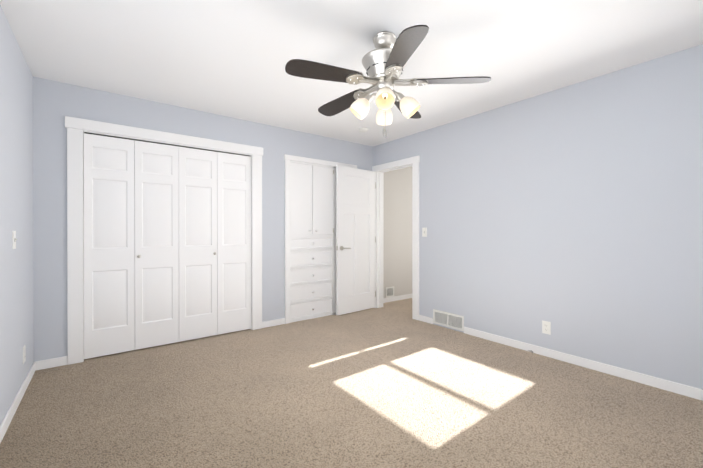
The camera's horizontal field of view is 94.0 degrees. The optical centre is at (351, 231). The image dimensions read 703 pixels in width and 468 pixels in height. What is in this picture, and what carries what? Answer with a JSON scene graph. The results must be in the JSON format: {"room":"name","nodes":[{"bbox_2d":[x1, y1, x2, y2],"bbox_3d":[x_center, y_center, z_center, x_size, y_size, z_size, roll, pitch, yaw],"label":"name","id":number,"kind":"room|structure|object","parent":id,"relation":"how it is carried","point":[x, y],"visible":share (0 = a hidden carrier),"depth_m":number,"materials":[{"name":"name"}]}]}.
{"room":"empty bedroom","nodes":[
{"label":"empty bedroom","id":0,"kind":"room"},
{"bbox_2d":[0,5,33,424],"bbox_3d":[-1.608,-0.063,1.261,0.120,2.440,5.270,0,0,-37],"label":"wall","id":1,"kind":"structure","parent":0,"point":[16,215],"depth_m":2.15,"materials":[{"name":"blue paint"}]},
{"bbox_2d":[12,231,17,248],"bbox_3d":[-2.175,0.052,2.122,0.019,0.116,0.072,0,0,-37],"label":"light switch","id":2,"kind":"object","parent":1,"relation":"attached to","point":[14,238],"visible":1,"depth_m":2.11,"materials":[{"name":"white plastic"}]},
{"bbox_2d":[0,361,35,442],"bbox_3d":[-1.334,1.120,1.014,0.013,0.076,4.300,0,0,-37],"label":"baseboard","id":3,"kind":"structure","parent":1,"relation":"attached to","point":[5,423],"depth_m":2.12,"materials":[{"name":"white paint"}]},
{"bbox_2d":[23,345,25,363],"bbox_3d":[-2.374,0.890,2.379,0.008,0.116,0.072,0,0,-37],"label":"electrical outlet","id":4,"kind":"object","parent":1,"relation":"attached to","point":[24,353],"visible":1,"depth_m":2.37,"materials":[{"name":"white plastic"}]},
{"bbox_2d":[33,77,372,361],"bbox_3d":[-1.191,-0.071,3.894,3.970,2.440,0.120,0,0,-37],"label":"wall","id":5,"kind":"structure","parent":0,"point":[55,103],"depth_m":3.02,"materials":[{"name":"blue paint"}]},
{"bbox_2d":[36,356,67,369],"bbox_3d":[-2.545,1.115,2.785,0.201,0.076,0.013,0,0,-37],"label":"baseboard","id":6,"kind":"structure","parent":5,"relation":"attached to","point":[51,363],"depth_m":2.78,"materials":[{"name":"white paint"}]},
{"bbox_2d":[65,116,262,364],"bbox_3d":[-1.799,0.076,3.416,1.782,2.150,0.146,0,0,-37],"label":"trim","id":7,"kind":"structure","parent":5,"relation":"attached to","point":[77,128],"depth_m":2.91,"materials":[{"name":"white paint"}]},
{"bbox_2d":[84,132,250,358],"bbox_3d":[-1.783,0.122,3.385,1.520,2.030,0.068,0,0,-37],"label":"closet doors","id":8,"kind":"structure","parent":5,"relation":"in","point":[167,252],"depth_m":3.29,"materials":[{"name":"white paint"}]},
{"bbox_2d":[262,318,284,327],"bbox_3d":[-0.949,1.111,3.998,0.300,0.076,0.013,0,0,-37],"label":"baseboard","id":9,"kind":"structure","parent":5,"relation":"attached to","point":[275,322],"depth_m":3.99,"materials":[{"name":"white paint"}]},
{"bbox_2d":[284,154,356,323],"bbox_3d":[-0.379,0.092,4.421,1.144,2.112,0.024,0,0,-37],"label":"trim","id":10,"kind":"structure","parent":5,"relation":"attached to","point":[287,158],"depth_m":4.10,"materials":[{"name":"white paint"}]},
{"bbox_2d":[0,298,702,467],"bbox_3d":[0.829,1.202,3.115,6.240,0.100,5.270,0,0,-37],"label":"floor","id":11,"kind":"structure","parent":0,"point":[393,384],"depth_m":2.15,"materials":[{"name":"carpet"}]},
{"bbox_2d":[290,160,335,322],"bbox_3d":[-0.504,0.116,4.587,1.050,2.062,0.448,0,0,-37],"label":"built-in cabinet","id":12,"kind":"object","parent":11,"relation":"on","point":[312,241],"visible":0.52,"depth_m":4.34,"materials":[{"name":"white paint"}]},
{"bbox_2d":[0,0,702,146],"bbox_3d":[0.829,-1.348,3.108,6.240,0.120,5.270,0,0,-37],"label":"ceiling","id":13,"kind":"structure","parent":0,"point":[229,58],"depth_m":2.29,"materials":[{"name":"white paint"}]},
{"bbox_2d":[358,127,367,132],"bbox_3d":[0.148,-1.274,4.112,0.124,0.034,0.124,0,0,-37],"label":"smoke detector","id":14,"kind":"object","parent":13,"relation":"attached to","point":[363,130],"visible":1,"depth_m":4.07,"materials":[{"name":"white plastic"}]},
{"bbox_2d":[285,25,490,137],"bbox_3d":[0.183,-0.958,2.190,1.268,0.656,1.254,0,0,-37],"label":"fan","id":15,"kind":"object","parent":13,"relation":"hanging from","point":[384,62],"visible":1,"depth_m":2.08,"materials":[{"name":"black wood"}]},
{"bbox_2d":[383,167,411,297],"bbox_3d":[1.167,-0.077,5.849,2.150,2.440,0.120,0,0,-37],"label":"wall","id":16,"kind":"structure","parent":0,"point":[397,263],"depth_m":5.48,"materials":[{"name":"white paint"}]},
{"bbox_2d":[385,286,393,297],"bbox_3d":[0.629,0.985,5.362,0.190,0.165,0.009,0,0,-37],"label":"air vent","id":17,"kind":"object","parent":16,"relation":"in","point":[389,291],"visible":1,"depth_m":5.35,"materials":[{"name":"grey metal"}]},
{"bbox_2d":[383,294,411,302],"bbox_3d":[1.216,1.105,5.805,2.130,0.076,0.013,0,0,-37],"label":"baseboard","id":18,"kind":"structure","parent":16,"relation":"attached to","point":[396,298],"depth_m":5.45,"materials":[{"name":"white paint"}]},
{"bbox_2d":[373,44,702,388],"bbox_3d":[1.715,-0.069,3.251,0.120,2.440,4.420,0,0,-37],"label":"wall","id":19,"kind":"structure","parent":0,"point":[573,214],"depth_m":2.81,"materials":[{"name":"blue paint"}]},
{"bbox_2d":[372,155,419,319],"bbox_3d":[0.615,0.079,4.695,0.165,2.135,1.050,0,0,-37],"label":"door frame","id":20,"kind":"structure","parent":19,"relation":"attached to","point":[412,162],"depth_m":4.61,"materials":[{"name":"white paint"}]},
{"bbox_2d":[336,165,375,314],"bbox_3d":[0.092,0.115,4.669,0.724,2.036,0.136,0,0,-37],"label":"door","id":21,"kind":"structure","parent":20,"relation":"attached to","point":[355,239],"depth_m":4.65,"materials":[{"name":"white paint"}]},
{"bbox_2d":[422,228,426,236],"bbox_3d":[0.926,0.003,4.176,0.019,0.116,0.072,0,0,-37],"label":"light switch","id":22,"kind":"object","parent":19,"relation":"attached to","point":[424,232],"visible":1,"depth_m":4.18,"materials":[{"name":"white plastic"}]},
{"bbox_2d":[419,315,432,323],"bbox_3d":[0.944,1.110,4.160,0.013,0.076,0.225,0,0,-37],"label":"baseboard","id":23,"kind":"structure","parent":19,"relation":"attached to","point":[426,319],"depth_m":4.15,"materials":[{"name":"white paint"}]},
{"bbox_2d":[433,309,463,330],"bbox_3d":[1.147,1.045,3.896,0.009,0.172,0.430,0,0,-37],"label":"air vent","id":24,"kind":"object","parent":19,"relation":"in","point":[450,320],"visible":1,"depth_m":3.88,"materials":[{"name":"grey metal"}]},
{"bbox_2d":[542,320,550,334],"bbox_3d":[1.803,0.886,3.033,0.008,0.116,0.072,0,0,-37],"label":"electrical outlet","id":25,"kind":"object","parent":19,"relation":"attached to","point":[546,327],"visible":1,"depth_m":3.03,"materials":[{"name":"white plastic"}]},
{"bbox_2d":[464,327,702,400],"bbox_3d":[2.102,1.115,2.635,0.013,0.076,2.725,0,0,-37],"label":"baseboard","id":26,"kind":"structure","parent":19,"relation":"attached to","point":[675,387],"depth_m":2.71,"materials":[{"name":"white paint"}]}
]}

